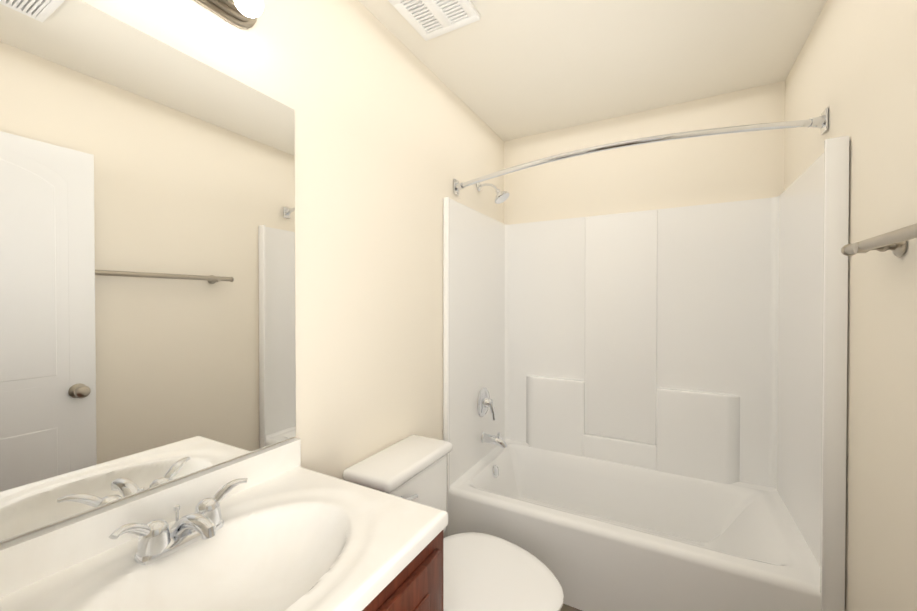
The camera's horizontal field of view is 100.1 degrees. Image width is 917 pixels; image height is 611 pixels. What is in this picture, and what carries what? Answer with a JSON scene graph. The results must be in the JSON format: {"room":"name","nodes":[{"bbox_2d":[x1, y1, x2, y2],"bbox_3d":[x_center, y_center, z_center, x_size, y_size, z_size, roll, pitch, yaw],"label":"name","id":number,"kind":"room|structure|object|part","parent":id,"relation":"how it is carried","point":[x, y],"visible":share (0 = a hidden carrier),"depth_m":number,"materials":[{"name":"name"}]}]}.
{"room":"bathroom","nodes":[
{"label":"bathroom","id":0,"kind":"room"},
{"bbox_2d":[0,0,503,544],"bbox_3d":[-0.481,0.088,1.343,0.100,2.440,3.330,0,1,29],"label":"wall","id":1,"kind":"structure","parent":0,"point":[394,136],"depth_m":1.43,"materials":[{"name":"paint"}]},
{"bbox_2d":[0,0,295,541],"bbox_3d":[-0.699,-0.095,0.831,0.006,1.004,0.803,0,1,29],"label":"mirror","id":2,"kind":"object","parent":1,"relation":"attached to","point":[147,262],"visible":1,"depth_m":0.82,"materials":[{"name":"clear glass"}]},
{"bbox_2d":[194,0,262,28],"bbox_3d":[-0.656,-0.795,0.771,0.133,0.154,0.615,0,1,29],"label":"sconce","id":3,"kind":"object","parent":1,"relation":"attached to","point":[243,14],"visible":1,"depth_m":0.97,"materials":[{"name":"silver metal"}]},
{"bbox_3d":[-0.523,-0.754,0.952,0.074,0.068,0.066,0,1,29],"label":"bulb","id":4,"kind":"part","parent":3,"relation":"part of","materials":[{"name":"white glass"}]},
{"bbox_2d":[454,108,827,195],"bbox_3d":[0.649,-0.660,1.705,1.522,0.130,0.248,0,1,29],"label":"shower rod","id":5,"kind":"object","parent":1,"relation":"attached to","point":[821,121],"visible":1,"depth_m":1.52,"materials":[{"name":"silver metal"}]},
{"bbox_2d":[561,604,581,610],"bbox_3d":[0.230,1.362,0.964,1.724,0.100,3.330,0,1,29],"label":"floor","id":6,"kind":"structure","parent":0,"point":[565,607],"depth_m":1.65,"materials":[{"name":"plastic"}]},
{"bbox_2d":[0,438,447,610],"bbox_3d":[-0.438,0.863,0.718,0.580,0.904,0.855,0,1,29],"label":"bathroom vanity","id":7,"kind":"object","parent":6,"relation":"on","point":[277,527],"visible":1,"depth_m":0.81,"materials":[{"name":"white ceramic"}]},
{"bbox_2d":[109,478,247,564],"bbox_3d":[-0.551,0.455,0.797,0.143,0.091,0.259,0,1,29],"label":"faucet","id":8,"kind":"object","parent":7,"relation":"on","point":[157,544],"depth_m":0.78,"materials":[{"name":"silver metal"}]},
{"bbox_2d":[343,435,563,610],"bbox_3d":[0.006,0.942,1.368,0.725,0.732,0.432,0,1,29],"label":"toilet","id":9,"kind":"object","parent":6,"relation":"on","point":[484,572],"visible":0.5,"depth_m":1.35,"materials":[{"name":"white ceramic"}]},
{"bbox_3d":[-0.217,0.597,1.488,0.216,0.044,0.432,0,1,29],"label":"tank lid","id":10,"kind":"part","parent":9,"relation":"part of","materials":[{"name":"white ceramic"}]},
{"bbox_3d":[-0.177,0.675,1.347,0.024,0.036,0.092,0,1,29],"label":"lever","id":11,"kind":"part","parent":9,"relation":"part of","materials":[{"name":"silver metal"}]},
{"bbox_3d":[-0.222,0.787,1.492,0.193,0.340,0.400,0,1,29],"label":"tank","id":12,"kind":"part","parent":9,"relation":"part of","materials":[{"name":"white ceramic"}]},
{"bbox_3d":[0.097,0.935,1.318,0.517,0.042,0.424,0,1,29],"label":"lid","id":13,"kind":"part","parent":9,"relation":"part of","materials":[{"name":"white plastic"}]},
{"bbox_2d":[443,136,849,610],"bbox_3d":[0.783,0.278,1.960,1.518,2.050,0.825,0,1,29],"label":"bathtub","id":14,"kind":"object","parent":6,"relation":"on","point":[645,410],"visible":0.98,"depth_m":2.05,"materials":[{"name":"white plastic"}]},
{"bbox_2d":[358,0,826,140],"bbox_3d":[0.230,-1.178,0.939,1.724,0.100,3.330,0,1,29],"label":"ceiling","id":15,"kind":"structure","parent":0,"point":[505,70],"depth_m":1.73,"materials":[{"name":"paint"}]},
{"bbox_2d":[388,0,479,40],"bbox_3d":[-0.087,-1.120,1.445,0.255,0.023,0.255,0,1,29],"label":"ceiling vent","id":16,"kind":"object","parent":15,"relation":"in","point":[428,19],"visible":0.96,"depth_m":1.47,"materials":[{"name":"white plastic"}]},
{"bbox_2d":[504,81,784,224],"bbox_3d":[1.009,0.078,2.366,1.524,2.440,0.100,0,1,29],"label":"wall","id":17,"kind":"structure","parent":0,"point":[714,169],"depth_m":2.23,"materials":[{"name":"paint"}]},
{"bbox_2d":[784,0,916,610],"bbox_3d":[0.941,0.096,0.560,0.100,2.440,3.330,0,1,29],"label":"wall","id":18,"kind":"structure","parent":0,"point":[853,70],"depth_m":1.08,"materials":[{"name":"paint"}]},
{"bbox_2d":[841,223,916,256],"bbox_3d":[0.922,-0.146,0.719,0.085,0.056,0.777,0,1,29],"label":"towel bar","id":19,"kind":"object","parent":18,"relation":"attached to","point":[895,242],"visible":1,"depth_m":0.93,"materials":[{"name":"silver metal"}]}
]}

